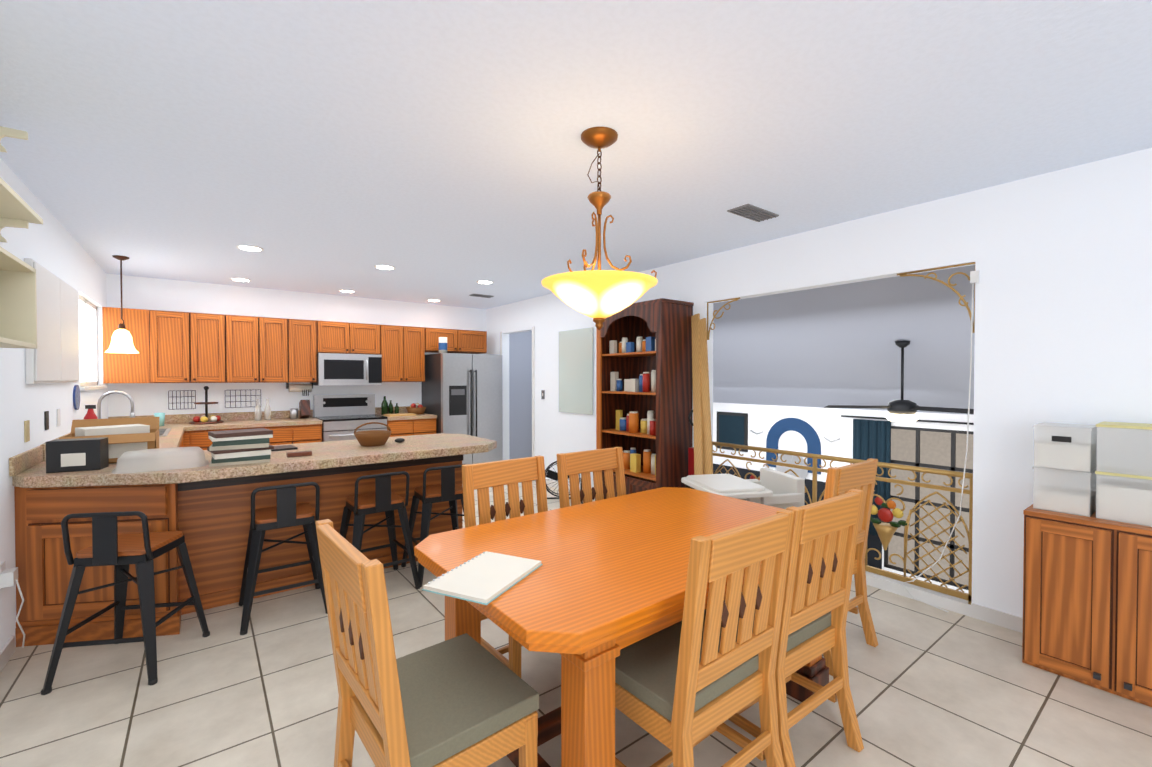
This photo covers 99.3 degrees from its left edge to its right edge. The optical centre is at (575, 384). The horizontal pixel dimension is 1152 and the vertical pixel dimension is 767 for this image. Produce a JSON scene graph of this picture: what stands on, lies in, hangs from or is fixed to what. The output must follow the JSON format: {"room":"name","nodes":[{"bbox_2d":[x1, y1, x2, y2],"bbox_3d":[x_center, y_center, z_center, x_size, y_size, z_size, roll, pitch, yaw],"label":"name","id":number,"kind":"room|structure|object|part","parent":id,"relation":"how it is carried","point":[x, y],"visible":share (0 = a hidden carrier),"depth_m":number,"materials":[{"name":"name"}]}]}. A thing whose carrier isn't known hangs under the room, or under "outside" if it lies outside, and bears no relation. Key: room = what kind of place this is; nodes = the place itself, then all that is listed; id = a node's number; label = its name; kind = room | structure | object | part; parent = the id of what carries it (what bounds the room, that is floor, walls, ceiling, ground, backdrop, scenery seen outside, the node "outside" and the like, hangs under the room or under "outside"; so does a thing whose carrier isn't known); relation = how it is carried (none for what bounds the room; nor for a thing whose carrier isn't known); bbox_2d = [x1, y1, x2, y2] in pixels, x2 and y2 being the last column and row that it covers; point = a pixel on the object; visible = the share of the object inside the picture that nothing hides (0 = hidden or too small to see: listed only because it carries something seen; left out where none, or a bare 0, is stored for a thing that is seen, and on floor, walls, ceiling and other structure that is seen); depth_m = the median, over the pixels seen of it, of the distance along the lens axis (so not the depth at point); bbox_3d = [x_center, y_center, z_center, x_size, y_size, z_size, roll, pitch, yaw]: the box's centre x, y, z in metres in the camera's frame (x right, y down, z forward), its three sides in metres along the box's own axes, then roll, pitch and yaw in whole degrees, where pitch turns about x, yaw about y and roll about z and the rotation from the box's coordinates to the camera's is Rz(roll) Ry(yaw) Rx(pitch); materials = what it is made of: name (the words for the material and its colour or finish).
{"room":"kitchen","nodes":[
{"label":"kitchen","id":0,"kind":"room"},
{"bbox_2d":[0,158,107,650],"bbox_3d":[-2.075,0.140,1.295,0.120,2.550,10.090,-1,1,-37],"label":"wall","id":1,"kind":"structure","parent":0,"point":[52,245],"depth_m":2.97,"materials":[{"name":"paint"}]},
{"bbox_2d":[0,635,14,672],"bbox_3d":[-0.991,1.390,0.001,0.012,0.085,6.450,-1,1,-37],"label":"baseboard","id":2,"kind":"structure","parent":1,"relation":"attached to","point":[8,650],"depth_m":2.47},
{"bbox_2d":[0,561,24,647],"bbox_3d":[-2.734,1.070,2.329,0.076,0.524,0.356,-1,1,-37],"label":"power cord","id":3,"kind":"object","parent":1,"relation":"attached to","point":[9,577],"depth_m":2.45,"materials":[{"name":"plastic"}]},
{"bbox_2d":[0,126,42,348],"bbox_3d":[-2.086,-0.609,1.616,0.260,0.920,1.090,-1,1,-37],"label":"shelf unit","id":4,"kind":"object","parent":1,"relation":"attached to","point":[18,311],"visible":1,"depth_m":2.04,"materials":[{"name":"beige paint"}]},
{"bbox_2d":[24,420,29,441],"bbox_3d":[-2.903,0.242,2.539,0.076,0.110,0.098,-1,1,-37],"label":"outlet plates","id":5,"kind":"object","parent":1,"relation":"attached to","point":[26,423],"depth_m":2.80,"materials":[{"name":"beige plastic"}]},
{"bbox_2d":[44,411,48,429],"bbox_3d":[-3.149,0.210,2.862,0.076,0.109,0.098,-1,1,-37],"label":"outlet plates","id":6,"kind":"object","parent":1,"relation":"attached to","point":[46,414],"depth_m":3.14,"materials":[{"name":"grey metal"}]},
{"bbox_2d":[24,258,78,383],"bbox_3d":[-3.507,-0.372,3.303,0.043,0.720,1.250,-1,1,-37],"label":"upper cabinet","id":7,"kind":"object","parent":1,"relation":"attached to","point":[53,357],"visible":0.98,"depth_m":3.17,"materials":[{"name":"paint"}]},
{"bbox_2d":[40,432,70,461],"bbox_3d":[-3.972,0.409,3.903,0.020,0.100,2.170,-1,1,-37],"label":"backsplash","id":8,"kind":"structure","parent":1,"relation":"attached to","point":[44,444],"depth_m":3.05,"materials":[{"name":"beige stone"}]},
{"bbox_2d":[57,408,60,425],"bbox_3d":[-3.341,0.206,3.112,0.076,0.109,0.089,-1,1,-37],"label":"outlet plates","id":9,"kind":"object","parent":1,"relation":"attached to","point":[58,410],"depth_m":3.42,"materials":[{"name":"white plastic"}]},
{"bbox_2d":[73,385,79,409],"bbox_3d":[-3.978,0.099,3.900,0.014,0.200,0.200,-1,1,-37],"label":"plate","id":10,"kind":"object","parent":1,"relation":"attached to","point":[76,397],"visible":1,"depth_m":3.86,"materials":[{"name":"blue ceramic"}]},
{"bbox_2d":[79,295,107,390],"bbox_3d":[-4.513,-0.389,4.491,0.170,0.900,1.300,-1,1,-37],"label":"window","id":11,"kind":"structure","parent":1,"relation":"in","point":[84,303],"depth_m":4.50,"materials":[{"name":"white"}]},
{"bbox_2d":[106,274,485,416],"bbox_3d":[-3.275,0.067,6.650,4.710,2.550,0.120,-1,1,-37],"label":"wall","id":12,"kind":"structure","parent":0,"point":[146,293],"depth_m":6.05,"materials":[{"name":"paint"}]},
{"bbox_2d":[102,307,157,382],"bbox_3d":[-4.742,-0.409,5.232,0.421,0.780,0.340,-1,1,-37],"label":"upper cabinet","id":13,"kind":"object","parent":12,"relation":"attached to","point":[142,324],"depth_m":5.13,"materials":[{"name":"brown wood"}]},
{"bbox_2d":[168,390,195,409],"bbox_3d":[-4.514,0.171,5.612,0.245,0.216,0.006,-1,1,-37],"label":"wire rack","id":14,"kind":"object","parent":12,"relation":"attached to","point":[191,396],"depth_m":5.60,"materials":[{"name":"black metal"}]},
{"bbox_2d":[158,310,233,382],"bbox_3d":[-4.338,-0.413,5.540,0.723,0.780,0.340,-1,1,-37],"label":"upper cabinet","id":15,"kind":"object","parent":12,"relation":"attached to","point":[178,347],"depth_m":5.42,"materials":[{"name":"brown wood"}]},
{"bbox_2d":[225,390,260,407],"bbox_3d":[-4.053,0.166,5.964,0.365,0.216,0.006,-1,1,-37],"label":"wire rack","id":16,"kind":"object","parent":12,"relation":"attached to","point":[235,401],"depth_m":5.93,"materials":[{"name":"black metal"}]},
{"bbox_2d":[108,406,409,421],"bbox_3d":[-3.660,0.377,6.270,3.388,0.100,0.020,-1,1,-37],"label":"backsplash","id":17,"kind":"structure","parent":12,"relation":"attached to","point":[239,416],"depth_m":5.92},
{"bbox_2d":[234,315,293,382],"bbox_3d":[-3.854,-0.418,5.910,0.746,0.780,0.340,-1,1,-37],"label":"upper cabinet","id":18,"kind":"object","parent":12,"relation":"attached to","point":[263,346],"depth_m":5.81,"materials":[{"name":"brown wood"}]},
{"bbox_2d":[286,382,312,391],"bbox_3d":[-3.534,0.029,6.263,0.290,0.123,0.174,-1,1,-37],"label":"paper towel holder","id":19,"kind":"object","parent":12,"relation":"attached to","point":[297,387],"depth_m":6.19,"materials":[{"name":"white paper"}]},
{"bbox_2d":[294,319,317,382],"bbox_3d":[-3.507,-0.422,6.174,0.378,0.780,0.340,-1,1,-37],"label":"upper cabinet","id":20,"kind":"object","parent":12,"relation":"attached to","point":[305,331],"depth_m":6.09,"materials":[{"name":"brown wood"}]},
{"bbox_2d":[318,321,357,353],"bbox_3d":[-3.180,-0.610,6.421,0.445,0.410,0.340,-1,1,-37],"label":"upper cabinet","id":21,"kind":"object","parent":12,"relation":"attached to","point":[333,337],"depth_m":6.31,"materials":[{"name":"brown wood"}]},
{"bbox_2d":[313,353,381,385],"bbox_3d":[-3.018,-0.200,6.483,0.760,0.408,0.446,-1,1,-37],"label":"microwave","id":22,"kind":"object","parent":21,"relation":"attached to","point":[335,369],"visible":0.98,"depth_m":6.31,"materials":[{"name":"metal"}]},
{"bbox_2d":[358,323,381,354],"bbox_3d":[-2.922,-0.613,6.618,0.445,0.410,0.340,-1,1,-37],"label":"upper cabinet","id":23,"kind":"object","parent":12,"relation":"attached to","point":[369,335],"depth_m":6.54,"materials":[{"name":"brown wood"}]},
{"bbox_2d":[382,325,425,381],"bbox_3d":[-2.501,-0.433,6.942,0.615,0.780,0.340,-1,1,-37],"label":"upper cabinet","id":24,"kind":"object","parent":12,"relation":"attached to","point":[403,347],"depth_m":6.81,"materials":[{"name":"brown wood"}]},
{"bbox_2d":[426,328,461,353],"bbox_3d":[-2.038,-0.657,7.293,0.550,0.340,0.340,-1,1,-37],"label":"upper cabinet","id":25,"kind":"object","parent":12,"relation":"attached to","point":[454,336],"depth_m":7.19,"materials":[{"name":"brown wood"}]},
{"bbox_2d":[462,330,486,353],"bbox_3d":[-1.696,-0.661,7.554,0.550,0.340,0.340,-1,1,-37],"label":"upper cabinet","id":26,"kind":"object","parent":12,"relation":"attached to","point":[473,342],"depth_m":7.47,"materials":[{"name":"brown wood"}]},
{"bbox_2d":[0,481,1151,766],"bbox_3d":[-0.251,1.446,2.706,4.710,0.100,10.090,-1,1,-37],"label":"floor","id":27,"kind":"structure","parent":0,"point":[930,685],"depth_m":2.17,"materials":[{"name":"tile"}]},
{"bbox_2d":[41,511,209,694],"bbox_3d":[-2.233,0.996,2.470,0.466,0.806,0.466,0,1,-9],"label":"stool","id":28,"kind":"object","parent":27,"relation":"on","point":[122,552],"visible":1,"depth_m":2.32,"materials":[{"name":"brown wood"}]},
{"bbox_2d":[180,438,183,450],"bbox_3d":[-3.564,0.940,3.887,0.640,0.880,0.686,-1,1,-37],"label":"base cabinet","id":29,"kind":"object","parent":27,"relation":"on","point":[181,439],"depth_m":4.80,"materials":[{"name":"brown wood"}]},
{"bbox_2d":[184,430,191,450],"bbox_3d":[-4.180,0.928,4.742,0.698,0.880,0.593,-1,1,-37],"label":"base cabinet","id":30,"kind":"object","parent":27,"relation":"on","point":[187,433],"depth_m":5.16,"materials":[{"name":"brown wood"}]},
{"bbox_2d":[200,426,235,449],"bbox_3d":[-4.140,0.917,5.521,0.455,0.880,0.640,-1,1,-37],"label":"base cabinet","id":31,"kind":"object","parent":27,"relation":"on","point":[205,442],"depth_m":5.26,"materials":[{"name":"brown wood"}]},
{"bbox_2d":[44,426,183,461],"bbox_3d":[-3.722,0.477,4.094,0.648,0.040,2.170,-1,1,-37],"label":"countertop","id":32,"kind":"structure","parent":31,"relation":"on","point":[169,441],"depth_m":4.17,"materials":[{"name":"beige stone"}]},
{"bbox_2d":[84,405,97,418],"bbox_3d":[-3.844,0.309,3.879,0.080,0.300,0.080,-1,1,-37],"label":"soap bottle","id":33,"kind":"object","parent":32,"relation":"on","point":[90,414],"visible":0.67,"depth_m":3.86,"materials":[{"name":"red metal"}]},
{"bbox_2d":[59,417,159,462],"bbox_3d":[-2.891,0.346,3.059,0.420,0.248,0.434,-1,1,-37],"label":"cardboard","id":34,"kind":"object","parent":32,"relation":"on","point":[123,435],"visible":0.56,"depth_m":3.02,"materials":[{"name":"cardboard"}]},
{"bbox_2d":[97,391,170,436],"bbox_3d":[-4.049,0.250,4.477,0.500,0.401,0.760,-1,1,-37],"label":"sink faucet","id":35,"kind":"object","parent":32,"relation":"on","point":[163,432],"visible":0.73,"depth_m":4.43,"materials":[{"name":"silver metal"}]},
{"bbox_2d":[9,433,496,646],"bbox_3d":[-1.930,0.840,3.449,2.728,1.091,0.962,-1,1,-37],"label":"kitchen island","id":36,"kind":"object","parent":27,"relation":"on","point":[210,520],"depth_m":2.92,"materials":[{"name":"brown wood"}]},
{"bbox_3d":[-2.784,0.389,2.738,0.220,0.170,0.123,0,1,-27],"label":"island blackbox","id":37,"kind":"part","parent":36,"relation":"part of","materials":[{"name":"black plastic"}]},
{"bbox_3d":[-2.619,0.929,2.672,0.768,0.735,0.022,0,1,-9],"label":"front of the kitchen island","id":38,"kind":"part","parent":36,"relation":"part of","materials":[{"name":"brown wood"}]},
{"bbox_2d":[113,447,208,473],"bbox_3d":[-2.393,0.423,2.837,0.426,0.100,0.314,-1,1,-37],"label":"dome","id":39,"kind":"object","parent":36,"relation":"on","point":[149,451],"visible":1,"depth_m":2.79,"materials":[{"name":"clear plastic"}]},
{"bbox_2d":[207,428,273,466],"bbox_3d":[-2.050,0.376,2.997,0.329,0.190,0.256,-1,1,-37],"label":"books","id":40,"kind":"object","parent":36,"relation":"on","point":[239,447],"visible":1,"depth_m":2.91,"materials":[{"name":"paper"}]},
{"bbox_3d":[-1.925,0.446,3.446,2.718,0.160,0.960,-1,1,-37],"label":"kitchen island top","id":41,"kind":"part","parent":36,"relation":"part of","materials":[{"name":"beige stone"}]},
{"bbox_2d":[271,438,404,456],"bbox_3d":[-1.773,0.445,3.594,1.040,0.036,0.572,-1,1,-37],"label":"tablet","id":42,"kind":"object","parent":36,"relation":"on","point":[298,453],"visible":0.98,"depth_m":3.45,"materials":[{"name":"black plastic"}]},
{"bbox_2d":[354,422,391,446],"bbox_3d":[-1.557,0.372,3.751,0.272,0.176,0.266,-1,1,-37],"label":"basket","id":43,"kind":"object","parent":36,"relation":"on","point":[369,438],"visible":1,"depth_m":3.68,"materials":[{"name":"wicker"}]},
{"bbox_2d":[236,426,271,444],"bbox_3d":[-3.882,0.914,5.718,0.446,0.880,0.640,-1,1,-37],"label":"base cabinet","id":44,"kind":"object","parent":27,"relation":"on","point":[237,427],"depth_m":5.53,"materials":[{"name":"brown wood"}]},
{"bbox_2d":[239,482,327,634],"bbox_3d":[-1.811,0.988,3.038,0.466,0.806,0.466,-1,1,-35],"label":"stool","id":45,"kind":"object","parent":27,"relation":"on","point":[287,511],"visible":0.94,"depth_m":2.90,"materials":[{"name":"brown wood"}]},
{"bbox_2d":[272,422,299,444],"bbox_3d":[-3.636,0.912,5.906,0.426,0.880,0.640,-1,1,-37],"label":"base cabinet","id":46,"kind":"object","parent":27,"relation":"on","point":[282,435],"depth_m":5.70,"materials":[{"name":"brown wood"}]},
{"bbox_2d":[164,418,319,429],"bbox_3d":[-4.040,0.456,5.586,1.953,0.040,0.648,-1,1,-37],"label":"countertop","id":47,"kind":"structure","parent":46,"relation":"on","point":[251,421],"depth_m":5.58,"materials":[{"name":"beige stone"}]},
{"bbox_2d":[154,386,425,425],"bbox_3d":[-3.348,0.215,6.157,2.965,0.425,0.482,-1,1,-37],"label":"kitchen items","id":48,"kind":"object","parent":47,"relation":"on","point":[413,409],"depth_m":6.14,"materials":[{"name":"multicoloured"}]},
{"bbox_2d":[300,422,321,442],"bbox_3d":[-3.416,0.910,6.073,0.378,0.880,0.640,-1,1,-37],"label":"base cabinet","id":49,"kind":"object","parent":27,"relation":"on","point":[310,432],"depth_m":5.86,"materials":[{"name":"brown wood"}]},
{"bbox_2d":[313,394,387,441],"bbox_3d":[-2.937,0.740,6.388,0.754,1.210,0.712,-1,1,-37],"label":"range","id":50,"kind":"object","parent":27,"relation":"on","point":[342,417],"visible":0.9,"depth_m":6.41,"materials":[{"name":"metal"}]},
{"bbox_2d":[339,471,419,588],"bbox_3d":[-1.381,0.984,3.365,0.466,0.806,0.466,-1,1,-39],"label":"stool","id":51,"kind":"object","parent":27,"relation":"on","point":[385,499],"visible":0.73,"depth_m":3.31,"materials":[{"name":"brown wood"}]},
{"bbox_2d":[387,418,419,436],"bbox_3d":[-2.497,0.900,6.775,0.395,0.880,0.640,-1,1,-37],"label":"base cabinet","id":52,"kind":"object","parent":27,"relation":"on","point":[398,426],"depth_m":6.53,"materials":[{"name":"brown wood"}]},
{"bbox_2d":[376,414,435,417],"bbox_3d":[-2.387,0.439,6.847,0.665,0.040,0.648,-1,1,-37],"label":"countertop","id":53,"kind":"structure","parent":52,"relation":"on","point":[421,415],"depth_m":6.67,"materials":[{"name":"beige stone"}]},
{"bbox_2d":[315,519,538,766],"bbox_3d":[-0.450,0.913,1.468,0.509,1.000,0.480,-1,1,-40],"label":"chair","id":54,"kind":"object","parent":27,"relation":"on","point":[465,700],"visible":1,"depth_m":1.37,"materials":[{"name":"wood"}]},
{"bbox_2d":[420,418,435,434],"bbox_3d":[-2.280,0.898,6.940,0.390,0.880,0.640,-1,1,-37],"label":"base cabinet","id":55,"kind":"object","parent":27,"relation":"on","point":[427,425],"depth_m":6.73,"materials":[{"name":"brown wood"}]},
{"bbox_2d":[401,464,464,586],"bbox_3d":[-1.014,0.980,3.658,0.466,0.806,0.466,-1,1,-33],"label":"stool","id":56,"kind":"object","parent":27,"relation":"on","point":[449,490],"visible":0.56,"depth_m":3.52,"materials":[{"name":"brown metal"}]},
{"bbox_2d":[421,353,502,463],"bbox_3d":[-1.677,0.436,7.244,0.915,1.755,0.873,-1,1,-37],"label":"refrigerator","id":57,"kind":"object","parent":27,"relation":"on","point":[461,393],"visible":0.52,"depth_m":6.93,"materials":[{"name":"metal"}]},
{"bbox_2d":[439,337,446,352],"bbox_3d":[-1.898,-0.559,6.988,0.121,0.239,0.118,-1,1,-37],"label":"canister","id":58,"kind":"object","parent":57,"relation":"on","point":[442,344],"visible":0.9,"depth_m":6.94,"materials":[{"name":"paper"}]},
{"bbox_2d":[462,455,547,677],"bbox_3d":[-0.232,0.900,2.416,0.480,1.000,0.509,-1,1,-39],"label":"chair","id":59,"kind":"object","parent":27,"relation":"on","point":[496,476],"visible":0.44,"depth_m":2.53,"materials":[{"name":"wood"}]},
{"bbox_2d":[545,461,582,503],"bbox_3d":[-0.168,1.111,5.680,0.480,0.483,0.270,0,1,-3],"label":"fan","id":60,"kind":"object","parent":27,"relation":"on","point":[553,475],"visible":0.27,"depth_m":5.65,"materials":[{"name":"black metal"}]},
{"bbox_2d":[557,447,625,507],"bbox_3d":[0.226,0.895,2.766,0.480,1.000,0.509,-1,1,-37],"label":"chair","id":61,"kind":"object","parent":27,"relation":"on","point":[574,465],"visible":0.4,"depth_m":2.91,"materials":[{"name":"wood"}]},
{"bbox_2d":[414,487,828,766],"bbox_3d":[0.277,1.023,2.166,1.700,0.760,1.040,-1,1,-38],"label":"dining table","id":62,"kind":"object","parent":27,"relation":"on","point":[596,592],"visible":0.56,"depth_m":1.74,"materials":[{"name":"brown wood"}]},
{"bbox_2d":[422,551,542,604],"bbox_3d":[-0.304,0.640,1.658,0.246,0.018,0.346,0,1,25],"label":"books","id":63,"kind":"object","parent":62,"relation":"on","point":[485,578],"visible":0.98,"depth_m":1.62,"materials":[{"name":"paper"}]},
{"bbox_2d":[596,298,693,498],"bbox_3d":[0.652,0.297,4.832,0.429,2.140,0.920,-1,1,-37],"label":"bookcase","id":64,"kind":"object","parent":27,"relation":"on","point":[665,323],"depth_m":4.64,"materials":[{"name":"brown wood"}]},
{"bbox_3d":[0.599,0.189,4.801,0.162,1.314,0.737,-1,1,-37],"label":"bookcase items","id":65,"kind":"part","parent":64,"relation":"part of"},
{"bbox_2d":[685,410,703,488],"bbox_3d":[1.051,0.797,4.415,0.284,1.150,0.240,-1,1,-37],"label":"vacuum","id":66,"kind":"object","parent":27,"relation":"on","point":[690,460],"visible":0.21,"depth_m":4.42,"materials":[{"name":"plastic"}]},
{"bbox_2d":[691,313,712,489],"bbox_3d":[1.090,0.364,4.256,0.423,2.040,0.545,-1,1,-37],"label":"leaning boards","id":67,"kind":"object","parent":27,"relation":"on","point":[702,425],"visible":0.57,"depth_m":4.31,"materials":[{"name":"brown wood"}]},
{"bbox_2d":[615,509,793,766],"bbox_3d":[0.371,0.911,1.645,0.480,1.000,0.509,-1,1,-38],"label":"chair","id":68,"kind":"object","parent":27,"relation":"on","point":[686,684],"visible":0.85,"depth_m":1.49,"materials":[{"name":"wood"}]},
{"bbox_2d":[681,468,804,508],"bbox_3d":[1.131,0.990,3.223,0.732,0.802,0.565,0,1,-12],"label":"chair","id":69,"kind":"object","parent":27,"relation":"on","point":[775,488],"visible":0.62,"depth_m":3.08,"materials":[{"name":"grey plastic"}]},
{"bbox_2d":[703,489,863,766],"bbox_3d":[0.772,0.906,1.951,0.480,1.000,0.509,-1,1,-36],"label":"chair","id":70,"kind":"object","parent":27,"relation":"on","point":[824,534],"visible":0.73,"depth_m":1.79,"materials":[{"name":"wood"}]},
{"bbox_2d":[823,458,877,675],"bbox_3d":[1.280,0.896,2.679,0.480,1.000,0.509,-1,1,-37],"label":"chair","id":71,"kind":"object","parent":27,"relation":"on","point":[846,478],"visible":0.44,"depth_m":2.60,"materials":[{"name":"wood"}]},
{"bbox_2d":[1022,503,1151,706],"bbox_3d":[2.764,1.020,2.076,0.429,0.770,1.244,-1,1,-37],"label":"base cabinet","id":72,"kind":"object","parent":27,"relation":"on","point":[1087,600],"visible":1,"depth_m":2.27,"materials":[{"name":"wood"}]},
{"bbox_2d":[0,0,1151,308],"bbox_3d":[-0.251,-1.204,2.669,4.710,0.100,10.090,-1,1,-37],"label":"ceiling","id":73,"kind":"structure","parent":0,"point":[436,150],"depth_m":2.14,"materials":[{"name":"paint"}]},
{"bbox_2d":[105,255,138,353],"bbox_3d":[-4.185,-0.737,4.510,0.236,0.884,0.236,-1,1,-37],"label":"mini pendant light","id":74,"kind":"object","parent":73,"relation":"hanging from","point":[121,341],"visible":1,"depth_m":4.48,"materials":[{"name":"white glass"}]},
{"bbox_2d":[230,278,250,281],"bbox_3d":[-3.790,-1.189,5.535,0.200,0.008,0.200,-1,1,-37],"label":"recessed light","id":75,"kind":"object","parent":73,"relation":"in","point":[242,279],"visible":0.98,"depth_m":5.51,"materials":[{"name":"white"}]},
{"bbox_2d":[236,245,263,251],"bbox_3d":[-2.793,-1.170,4.196,0.200,0.008,0.200,-1,1,-37],"label":"recessed light","id":76,"kind":"object","parent":73,"relation":"in","point":[250,248],"visible":0.96,"depth_m":4.18,"materials":[{"name":"white"}]},
{"bbox_2d":[339,289,355,292],"bbox_3d":[-2.922,-1.199,6.260,0.200,0.008,0.200,-1,1,-37],"label":"recessed light","id":77,"kind":"object","parent":73,"relation":"in","point":[348,291],"visible":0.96,"depth_m":6.26,"materials":[{"name":"white"}]},
{"bbox_2d":[374,265,394,269],"bbox_3d":[-1.919,-1.180,4.913,0.200,0.008,0.200,-1,1,-37],"label":"recessed light","id":78,"kind":"object","parent":73,"relation":"in","point":[386,267],"visible":0.96,"depth_m":4.90,"materials":[{"name":"white"}]},
{"bbox_2d":[427,299,440,301],"bbox_3d":[-2.037,-1.209,7.012,0.200,0.008,0.200,-1,1,-37],"label":"recessed light","id":79,"kind":"object","parent":73,"relation":"in","point":[434,300],"visible":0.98,"depth_m":6.99,"materials":[{"name":"white"}]},
{"bbox_2d":[469,294,493,297],"bbox_3d":[-1.271,-1.199,6.602,0.300,0.017,0.140,-1,1,-37],"label":"ceiling vent","id":80,"kind":"object","parent":73,"relation":"in","point":[481,295],"visible":1,"depth_m":6.58,"materials":[{"name":"grey metal"}]},
{"bbox_2d":[476,280,493,283],"bbox_3d":[-1.053,-1.191,5.674,0.200,0.008,0.200,-1,1,-37],"label":"recessed light","id":81,"kind":"object","parent":73,"relation":"in","point":[484,282],"visible":0.98,"depth_m":5.67,"materials":[{"name":"white"}]},
{"bbox_2d":[541,127,657,329],"bbox_3d":[0.108,-0.700,2.264,0.536,0.896,0.536,-1,1,-37],"label":"chandelier","id":82,"kind":"object","parent":73,"relation":"hanging from","point":[599,296],"visible":1,"depth_m":2.17,"materials":[{"name":"yellow glass"}]},
{"bbox_2d":[727,204,778,221],"bbox_3d":[1.197,-1.154,3.303,0.360,0.017,0.160,-1,1,-37],"label":"ceiling vent","id":83,"kind":"object","parent":73,"relation":"in","point":[752,212],"visible":1,"depth_m":3.28,"materials":[{"name":"grey plastic"}]},
{"bbox_2d":[509,331,973,592],"bbox_3d":[1.924,0.766,4.891,1.450,4.100,8.900,-1,1,-37],"label":"wall","id":84,"kind":"structure","parent":0,"point":[831,424],"depth_m":7.46,"materials":[{"name":"paint"}]},
{"bbox_2d":[717,411,747,451],"bbox_3d":[2.521,0.749,7.922,0.021,0.610,0.576,-1,1,-37],"label":"picture","id":85,"kind":"object","parent":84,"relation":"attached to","point":[732,427],"visible":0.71,"depth_m":7.90},
{"bbox_2d":[750,418,839,478],"bbox_3d":[3.136,0.961,7.106,0.037,0.970,1.346,-1,1,-37],"label":"arch","id":86,"kind":"object","parent":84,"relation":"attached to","point":[804,429],"visible":0.71,"depth_m":7.07,"materials":[{"name":"paint"}]},
{"bbox_2d":[853,419,890,535],"bbox_3d":[3.753,1.172,6.234,0.080,1.450,0.445,-1,1,-37],"label":"curtain","id":87,"kind":"object","parent":84,"relation":"hanging from","point":[871,438],"depth_m":6.16,"materials":[{"name":"blue fabric"}]},
{"bbox_2d":[841,415,973,424],"bbox_3d":[4.153,0.425,5.700,0.024,0.024,2.050,-1,1,-37],"label":"curtain rod","id":88,"kind":"object","parent":84,"relation":"hanging from","point":[934,421],"depth_m":5.76,"materials":[{"name":"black metal"}]},
{"bbox_2d":[713,464,881,568],"bbox_3d":[3.012,2.058,7.305,0.012,1.450,2.811,-1,1,-37],"label":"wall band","id":89,"kind":"object","parent":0,"point":[873,541],"visible":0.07,"depth_m":6.80,"materials":[{"name":"paint"}]},
{"bbox_2d":[486,148,1151,616],"bbox_3d":[1.610,0.103,4.032,0.120,2.550,9.970,-1,1,-37],"label":"wall","id":90,"kind":"structure","parent":0,"point":[1062,260],"depth_m":2.80,"materials":[{"name":"paint"}]},
{"bbox_2d":[500,331,502,417],"bbox_3d":[-1.300,0.251,7.739,0.012,2.150,0.550,-1,1,-37],"label":"door frame","id":91,"kind":"structure","parent":90,"relation":"attached to","point":[501,331],"depth_m":7.52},
{"bbox_2d":[541,390,544,398],"bbox_3d":[-0.447,0.132,6.620,0.009,0.120,0.070,-1,1,-37],"label":"switch plate","id":92,"kind":"object","parent":90,"relation":"attached to","point":[542,394],"visible":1,"depth_m":6.61,"materials":[{"name":"grey plastic"}]},
{"bbox_2d":[559,327,592,414],"bbox_3d":[-0.008,-0.165,6.027,0.025,1.030,0.690,-1,1,-37],"label":"whiteboard","id":93,"kind":"object","parent":90,"relation":"attached to","point":[576,371],"visible":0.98,"depth_m":6.00,"materials":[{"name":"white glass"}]},
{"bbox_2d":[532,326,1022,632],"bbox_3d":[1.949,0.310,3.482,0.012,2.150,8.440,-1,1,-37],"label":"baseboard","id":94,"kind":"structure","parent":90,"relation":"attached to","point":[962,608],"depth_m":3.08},
{"bbox_2d":[712,441,972,604],"bbox_3d":[1.833,0.931,3.761,0.150,0.801,1.960,-1,1,-37],"label":"railing","id":95,"kind":"object","parent":90,"relation":"attached to","point":[885,531],"visible":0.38,"depth_m":3.29,"materials":[{"name":"gold metal"}]},
{"bbox_2d":[901,270,979,611],"bbox_3d":[2.250,0.355,3.049,0.059,2.068,0.384,-1,1,-37],"label":"hanging cord","id":96,"kind":"object","parent":90,"relation":"hanging from","point":[974,276],"visible":1,"depth_m":2.94,"materials":[{"name":"white paint"}]},
{"bbox_2d":[713,265,974,414],"bbox_3d":[3.115,-0.396,4.715,3.150,1.571,7.200,-1,1,-37],"label":"ceiling","id":97,"kind":"structure","parent":0,"point":[822,347],"depth_m":5.03,"materials":[{"name":"paint"}]},
{"bbox_2d":[824,341,973,421],"bbox_3d":[3.160,-0.029,4.595,1.149,0.758,1.182,-1,1,-37],"label":"fan","id":98,"kind":"object","parent":97,"relation":"hanging from","point":[902,410],"visible":0.98,"depth_m":4.52,"materials":[{"name":"black metal"}]},
{"label":"outside","id":99,"kind":"structure","parent":0,"visible":0},
{"bbox_2d":[884,426,973,589],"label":"window","id":100,"kind":"structure","parent":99,"point":[935,448],"depth_m":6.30,"materials":[{"name":"beige glass"}]}
]}

